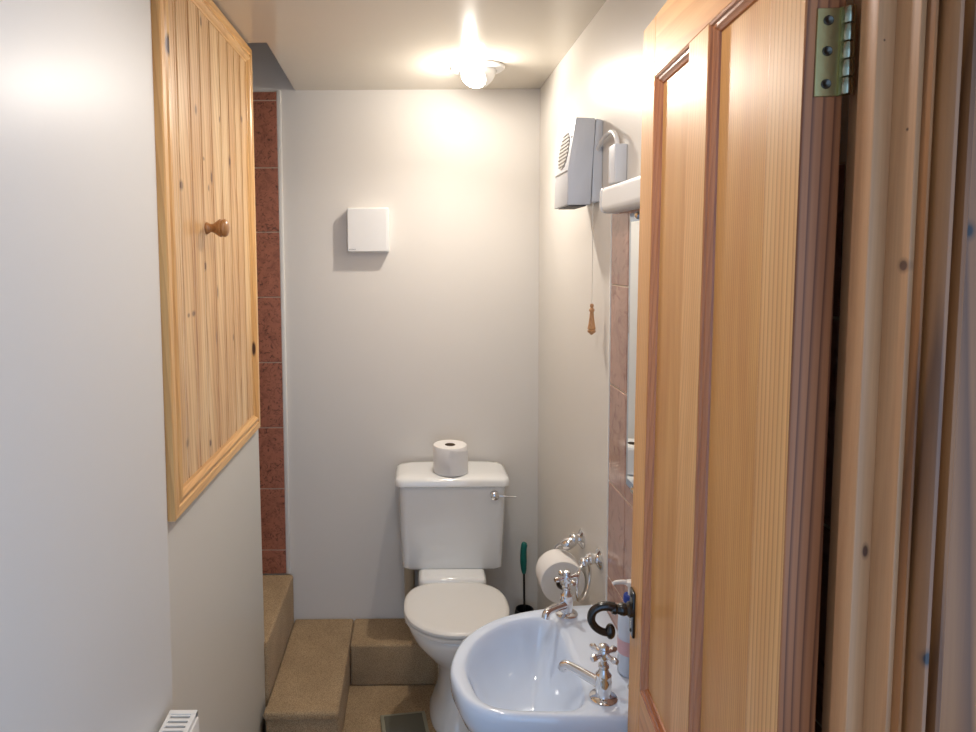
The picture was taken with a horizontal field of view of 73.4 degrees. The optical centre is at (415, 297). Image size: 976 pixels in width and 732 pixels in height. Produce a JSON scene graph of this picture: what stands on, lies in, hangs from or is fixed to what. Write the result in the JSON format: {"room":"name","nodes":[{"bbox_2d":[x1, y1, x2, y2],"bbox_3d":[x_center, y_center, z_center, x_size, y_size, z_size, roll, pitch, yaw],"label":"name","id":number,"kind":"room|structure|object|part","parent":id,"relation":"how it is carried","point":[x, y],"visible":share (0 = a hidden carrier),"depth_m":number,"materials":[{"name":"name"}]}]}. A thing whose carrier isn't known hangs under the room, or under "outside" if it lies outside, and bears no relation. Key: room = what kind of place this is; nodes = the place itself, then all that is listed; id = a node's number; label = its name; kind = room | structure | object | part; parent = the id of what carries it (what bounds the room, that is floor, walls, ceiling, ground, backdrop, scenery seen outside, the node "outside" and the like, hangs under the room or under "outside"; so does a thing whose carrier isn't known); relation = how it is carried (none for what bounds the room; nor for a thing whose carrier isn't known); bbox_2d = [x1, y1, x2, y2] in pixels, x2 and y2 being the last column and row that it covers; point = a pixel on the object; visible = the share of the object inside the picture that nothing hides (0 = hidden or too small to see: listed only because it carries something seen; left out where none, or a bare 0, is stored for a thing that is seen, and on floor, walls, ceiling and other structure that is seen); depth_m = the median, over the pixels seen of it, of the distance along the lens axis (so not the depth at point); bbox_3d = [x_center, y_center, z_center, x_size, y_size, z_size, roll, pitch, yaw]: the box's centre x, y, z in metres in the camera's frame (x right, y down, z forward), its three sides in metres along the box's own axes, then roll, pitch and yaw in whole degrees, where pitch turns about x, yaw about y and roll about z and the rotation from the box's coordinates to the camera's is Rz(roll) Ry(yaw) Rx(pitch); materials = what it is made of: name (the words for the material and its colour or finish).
{"room":"bathroom","nodes":[
{"label":"bathroom","id":0,"kind":"room"},
{"bbox_2d":[0,0,265,731],"bbox_3d":[-0.538,0.477,0.439,0.118,2.318,3.213,0,4,0],"label":"wall","id":1,"kind":"structure","parent":0,"point":[116,615],"depth_m":0.98,"materials":[{"name":"paint"}]},
{"bbox_2d":[159,710,198,731],"bbox_3d":[-0.441,1.087,0.829,0.066,0.552,0.852,0,4,0],"label":"radiator","id":2,"kind":"object","parent":1,"relation":"attached to","point":[176,720],"visible":1,"depth_m":1.21,"materials":[{"name":"metal"}]},
{"bbox_3d":[-0.415,1.092,0.828,0.014,0.542,0.850,0,4,0],"label":"panel","id":3,"kind":"part","parent":2,"relation":"part of","materials":[{"name":"metal"}]},
{"bbox_2d":[151,0,260,521],"bbox_3d":[-0.459,-0.143,1.584,0.062,1.118,0.700,0,4,0],"label":"upper cabinet","id":4,"kind":"object","parent":1,"relation":"attached to","point":[203,80],"visible":1,"depth_m":1.47,"materials":[{"name":"brown wood"}]},
{"bbox_3d":[-0.454,-0.160,1.494,0.052,0.042,0.042,0,4,0],"label":"knob","id":5,"kind":"part","parent":4,"relation":"part of","materials":[{"name":"brown wood"}]},
{"bbox_3d":[-0.476,0.390,1.619,0.020,0.050,0.700,0,4,0],"label":"frame rail","id":6,"kind":"part","parent":4,"relation":"part of","materials":[{"name":"brown wood"}]},
{"bbox_3d":[-0.484,-0.676,1.549,0.020,0.050,0.700,0,4,0],"label":"frame rail","id":7,"kind":"part","parent":4,"relation":"part of","materials":[{"name":"brown wood"}]},
{"bbox_2d":[343,680,436,731],"bbox_3d":[0.061,1.571,0.785,3.300,0.120,3.760,0,4,0],"label":"floor","id":8,"kind":"structure","parent":0,"point":[366,704],"depth_m":2.27,"materials":[{"name":"beige carpet"}]},
{"bbox_2d":[263,575,293,707],"bbox_3d":[-1.020,1.251,2.298,1.102,0.336,0.442,0,4,0],"label":"carpeted step","id":9,"kind":"structure","parent":8,"relation":"on","point":[278,602],"depth_m":2.28,"materials":[{"name":"beige carpet"}]},
{"bbox_2d":[263,619,353,731],"bbox_3d":[-0.353,1.338,2.267,0.233,0.157,0.526,0,4,0],"label":"carpeted step","id":10,"kind":"structure","parent":8,"relation":"on","point":[310,691],"depth_m":2.16,"materials":[{"name":"beige carpet"}]},
{"bbox_2d":[350,619,437,684],"bbox_3d":[0.118,1.325,2.442,0.708,0.155,0.176,0,4,0],"label":"carpeted step","id":11,"kind":"structure","parent":8,"relation":"on","point":[382,651],"depth_m":2.36,"materials":[{"name":"beige carpet"}]},
{"bbox_2d":[404,568,413,623],"bbox_3d":[-0.022,1.111,2.483,0.038,0.263,0.038,0,4,0],"label":"pipe","id":12,"kind":"object","parent":11,"relation":"on","point":[408,574],"visible":0.29,"depth_m":2.46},
{"bbox_2d":[515,542,533,613],"bbox_3d":[0.413,1.079,2.451,0.084,0.326,0.084,0,4,0],"label":"toilet brush","id":13,"kind":"object","parent":11,"relation":"on","point":[523,607],"visible":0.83,"depth_m":2.44,"materials":[{"name":"black plastic"}]},
{"bbox_3d":[0.411,1.120,2.454,0.011,0.185,0.008,0,4,0],"label":"stem","id":14,"kind":"part","parent":13,"relation":"part of","materials":[{"name":"black plastic"}]},
{"bbox_2d":[380,711,428,731],"bbox_3d":[-0.025,1.417,2.070,0.152,0.016,0.262,-1,4,-8],"label":"bathroom scale","id":15,"kind":"object","parent":8,"relation":"on","point":[409,721],"visible":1,"depth_m":2.15,"materials":[{"name":"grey glass"}]},
{"bbox_2d":[395,461,515,731],"bbox_3d":[0.144,1.027,2.226,0.426,0.777,0.536,0,4,0],"label":"toilet","id":16,"kind":"object","parent":8,"relation":"on","point":[452,528],"visible":0.88,"depth_m":2.30,"materials":[{"name":"ceramic"}]},
{"bbox_3d":[0.134,1.031,2.118,0.340,0.016,0.317,0,4,0],"label":"seat","id":17,"kind":"part","parent":16,"relation":"part of","materials":[{"name":"plastic"}]},
{"bbox_2d":[433,440,467,476],"bbox_3d":[0.128,0.580,2.354,0.125,0.098,0.124,0,4,0],"label":"toilet roll","id":18,"kind":"object","parent":16,"relation":"on","point":[450,457],"visible":1,"depth_m":2.31,"materials":[{"name":"paper"}]},
{"bbox_3d":[0.132,0.646,2.378,0.406,0.036,0.183,0,4,0],"label":"cistern lid","id":19,"kind":"part","parent":16,"relation":"part of","materials":[{"name":"ceramic"}]},
{"bbox_2d":[419,569,486,585],"bbox_3d":[0.131,1.038,2.378,0.238,0.134,0.220,0,4,0],"label":"toilet part","id":20,"kind":"object","parent":16,"relation":"attached to","point":[426,576],"depth_m":2.28,"materials":[{"name":"ceramic"}]},
{"bbox_3d":[0.134,1.012,2.116,0.342,0.018,0.319,0,4,0],"label":"seat lid","id":21,"kind":"part","parent":16,"relation":"part of","materials":[{"name":"plastic"}]},
{"bbox_3d":[0.280,0.697,2.292,0.031,0.031,0.028,0,4,0],"label":"flush lever","id":22,"kind":"part","parent":16,"relation":"part of","materials":[{"name":"silver metal"}]},
{"bbox_3d":[0.322,0.700,2.289,0.065,0.013,0.011,0,4,0],"label":"lever arm","id":23,"kind":"part","parent":16,"relation":"part of","materials":[{"name":"silver metal"}]},
{"bbox_2d":[450,569,628,731],"bbox_3d":[0.274,1.063,1.426,0.401,0.807,0.399,0,4,0],"label":"basin","id":24,"kind":"object","parent":8,"relation":"on","point":[543,670],"visible":0.94,"depth_m":1.42,"materials":[{"name":"ceramic"}]},
{"bbox_2d":[542,569,578,619],"bbox_3d":[0.343,0.706,1.538,0.103,0.108,0.101,0,4,0],"label":"tap","id":25,"kind":"object","parent":24,"relation":"on","point":[564,609],"depth_m":1.54,"materials":[{"name":"silver metal"}]},
{"bbox_2d":[558,643,618,706],"bbox_3d":[0.342,0.723,1.276,0.107,0.108,0.092,0,4,0],"label":"tap","id":26,"kind":"object","parent":24,"relation":"on","point":[600,688],"depth_m":1.26,"materials":[{"name":"silver metal"}]},
{"bbox_2d":[612,579,630,677],"bbox_3d":[0.437,0.673,1.334,0.048,0.194,0.054,-4,5,-45],"label":"soap dispenser","id":27,"kind":"object","parent":24,"relation":"on","point":[623,636],"visible":0.57,"depth_m":1.32,"materials":[{"name":"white plastic"}]},
{"bbox_2d":[247,43,539,621],"bbox_3d":[-0.517,0.055,2.509,2.165,2.888,0.120,0,4,0],"label":"wall","id":28,"kind":"structure","parent":0,"point":[424,341],"depth_m":2.45,"materials":[{"name":"paint"}]},
{"bbox_2d":[253,92,286,573],"bbox_3d":[-0.745,0.155,2.453,0.487,1.827,0.013,0,4,0],"label":"wall tiles","id":29,"kind":"structure","parent":28,"relation":"attached to","point":[271,430],"depth_m":2.44,"materials":[{"name":"tile"}]},
{"bbox_2d":[277,90,290,573],"bbox_3d":[-0.496,0.151,2.451,0.014,1.832,0.010,0,4,0],"label":"trim","id":30,"kind":"structure","parent":28,"relation":"attached to","point":[279,127],"depth_m":2.44,"materials":[{"name":"white paint"}]},
{"bbox_2d":[347,207,389,252],"bbox_3d":[-0.174,-0.250,2.408,0.154,0.164,0.041,0,4,0],"label":"vent box","id":31,"kind":"object","parent":28,"relation":"attached to","point":[367,228],"visible":1,"depth_m":2.39,"materials":[{"name":"white plastic"}]},
{"bbox_2d":[212,0,605,89],"bbox_3d":[0.545,-0.763,0.597,2.300,0.220,3.690,0,4,0],"label":"ceiling","id":32,"kind":"structure","parent":0,"point":[317,44],"depth_m":1.81,"materials":[{"name":"white paint"}]},
{"bbox_2d":[451,60,504,88],"bbox_3d":[0.204,-0.722,2.120,0.176,0.075,0.176,0,4,0],"label":"ceiling light","id":33,"kind":"object","parent":32,"relation":"attached to","point":[476,74],"visible":1,"depth_m":2.08,"materials":[{"name":"white plastic"}]},
{"bbox_2d":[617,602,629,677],"bbox_3d":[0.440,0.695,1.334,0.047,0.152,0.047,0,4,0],"label":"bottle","id":34,"kind":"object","parent":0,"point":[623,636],"depth_m":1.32,"materials":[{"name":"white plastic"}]},
{"bbox_2d":[537,0,852,609],"bbox_3d":[0.528,0.372,1.547,0.120,2.368,1.844,0,4,0],"label":"wall","id":35,"kind":"structure","parent":0,"point":[600,76],"depth_m":1.82,"materials":[{"name":"paint"}]},
{"bbox_2d":[554,529,584,585],"bbox_3d":[0.429,0.714,1.797,0.082,0.124,0.127,0,4,0],"label":"toilet roll holder","id":36,"kind":"object","parent":35,"relation":"attached to","point":[568,543],"visible":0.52,"depth_m":1.81,"materials":[{"name":"silver metal"}]},
{"bbox_2d":[536,549,584,602],"bbox_3d":[0.403,0.775,1.810,0.122,0.122,0.078,0,4,0],"label":"toilet roll","id":37,"kind":"object","parent":36,"relation":"hanging from","point":[550,562],"visible":0.65,"depth_m":1.77,"materials":[{"name":"paper"}]},
{"bbox_2d":[554,117,602,209],"bbox_3d":[0.418,-0.341,1.677,0.088,0.216,0.150,0,4,0],"label":"heater","id":38,"kind":"object","parent":35,"relation":"attached to","point":[578,177],"visible":0.97,"depth_m":1.60,"materials":[{"name":"white plastic"}]},
{"bbox_2d":[558,132,568,169],"bbox_3d":[0.383,-0.378,1.678,0.016,0.095,0.100,0,4,0],"label":"grille","id":39,"kind":"object","parent":38,"relation":"attached to","point":[563,157],"depth_m":1.67,"materials":[{"name":"white plastic"}]},
{"bbox_2d":[559,205,585,209],"bbox_3d":[0.405,-0.235,1.683,0.042,0.004,0.120,0,4,0],"label":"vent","id":40,"kind":"object","parent":38,"relation":"attached to","point":[561,207],"depth_m":1.67,"materials":[{"name":"white plastic"}]},
{"bbox_2d":[587,208,595,334],"bbox_3d":[0.442,-0.081,1.623,0.022,0.351,0.022,0,4,0],"label":"pull cord","id":41,"kind":"object","parent":38,"relation":"hanging from","point":[591,328],"visible":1,"depth_m":1.63,"materials":[{"name":"brown wood"}]},
{"bbox_3d":[0.442,-0.119,1.621,0.002,0.276,0.002,1,4,22],"label":"cord","id":42,"kind":"part","parent":41,"relation":"part of","materials":[{"name":"white fabric"}]},
{"bbox_2d":[575,547,602,602],"bbox_3d":[0.433,0.703,1.650,0.074,0.136,0.088,0,4,0],"label":"towel ring","id":43,"kind":"object","parent":35,"relation":"attached to","point":[596,558],"visible":0.97,"depth_m":1.64,"materials":[{"name":"silver metal"}]},
{"bbox_3d":[0.432,0.666,1.646,0.034,0.032,0.026,-1,4,-15],"label":"arm","id":44,"kind":"part","parent":43,"relation":"part of","materials":[{"name":"silver metal"}]},
{"bbox_2d":[605,214,611,600],"bbox_3d":[0.464,0.351,1.552,0.009,1.110,0.008,0,4,0],"label":"trim","id":45,"kind":"structure","parent":35,"relation":"attached to","point":[610,214],"depth_m":1.54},
{"bbox_2d":[596,130,626,183],"bbox_3d":[0.449,-0.323,1.514,0.028,0.128,0.196,0,4,0],"label":"switch spur","id":46,"kind":"object","parent":35,"relation":"attached to","point":[618,151],"visible":0.98,"depth_m":1.42,"materials":[{"name":"white plastic"}]},
{"bbox_2d":[599,175,640,213],"bbox_3d":[0.438,-0.199,1.141,0.050,0.063,0.643,0,4,0],"label":"light","id":47,"kind":"object","parent":35,"relation":"attached to","point":[624,196],"visible":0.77,"depth_m":1.32,"materials":[{"name":"white plastic"}]},
{"bbox_2d":[626,211,639,493],"bbox_3d":[0.454,0.128,1.181,0.012,0.588,0.430,0,4,0],"label":"wall mirror","id":48,"kind":"object","parent":35,"relation":"attached to","point":[634,217],"visible":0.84,"depth_m":1.36,"materials":[{"name":"clear glass"}]},
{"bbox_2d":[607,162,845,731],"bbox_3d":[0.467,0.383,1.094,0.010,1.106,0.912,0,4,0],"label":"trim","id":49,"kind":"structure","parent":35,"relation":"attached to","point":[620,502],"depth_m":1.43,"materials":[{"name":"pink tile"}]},
{"bbox_3d":[1.062,0.456,0.588,1.283,2.318,0.083,0,4,0],"label":"wall","id":50,"kind":"structure","parent":0,"visible":0},
{"bbox_2d":[587,0,856,731],"bbox_3d":[0.347,0.526,0.900,0.121,1.937,0.566,0,4,5],"label":"door","id":51,"kind":"structure","parent":50,"relation":"in","point":[742,99],"depth_m":0.76,"materials":[{"name":"brown wood"}]},
{"bbox_3d":[0.333,0.576,1.166,0.048,0.064,0.018,0,4,5],"label":"lever","id":52,"kind":"part","parent":51,"relation":"part of","materials":[{"name":"black metal"}]},
{"bbox_3d":[0.387,0.562,1.161,0.005,0.083,0.025,0,4,5],"label":"handle","id":53,"kind":"part","parent":51,"relation":"part of","materials":[{"name":"metal"}]},
{"bbox_3d":[0.385,0.768,0.916,0.034,0.157,0.413,0,4,5],"label":"rail","id":54,"kind":"part","parent":51,"relation":"part of","materials":[{"name":"brown wood"}]},
{"bbox_3d":[0.384,0.165,1.000,0.010,1.036,0.168,0,4,5],"label":"moulding","id":55,"kind":"part","parent":51,"relation":"part of","materials":[{"name":"brown wood"}]},
{"bbox_3d":[0.384,0.165,1.000,0.010,1.036,0.168,0,4,5],"label":"moulding","id":56,"kind":"part","parent":51,"relation":"part of","materials":[{"name":"brown wood"}]},
{"bbox_3d":[0.396,0.165,0.999,0.012,1.040,0.172,0,4,5],"label":"panel","id":57,"kind":"part","parent":51,"relation":"part of","materials":[{"name":"brown wood"}]},
{"bbox_3d":[0.386,-0.392,0.840,0.034,0.097,0.413,0,4,5],"label":"rail","id":58,"kind":"part","parent":51,"relation":"part of","materials":[{"name":"brown wood"}]},
{"bbox_3d":[0.364,0.181,0.758,0.010,1.036,0.172,0,4,5],"label":"moulding","id":59,"kind":"part","parent":51,"relation":"part of","materials":[{"name":"brown wood"}]},
{"bbox_3d":[0.364,0.181,0.758,0.010,1.036,0.172,0,4,5],"label":"moulding","id":60,"kind":"part","parent":51,"relation":"part of","materials":[{"name":"brown wood"}]},
{"bbox_3d":[0.375,0.181,0.757,0.012,1.040,0.176,0,4,5],"label":"panel","id":61,"kind":"part","parent":51,"relation":"part of","materials":[{"name":"brown wood"}]},
{"bbox_2d":[822,0,926,731],"bbox_3d":[0.394,0.545,0.593,0.037,1.955,0.082,0,4,0],"label":"trim","id":62,"kind":"structure","parent":50,"relation":"attached to","point":[885,103],"depth_m":0.55,"materials":[{"name":"brown wood"}]},
{"bbox_2d":[890,0,975,731],"bbox_3d":[0.432,0.516,0.541,0.075,2.020,0.020,0,4,0],"label":"trim","id":63,"kind":"structure","parent":50,"relation":"attached to","point":[934,681],"depth_m":0.51,"materials":[{"name":"brown wood"}]}
]}

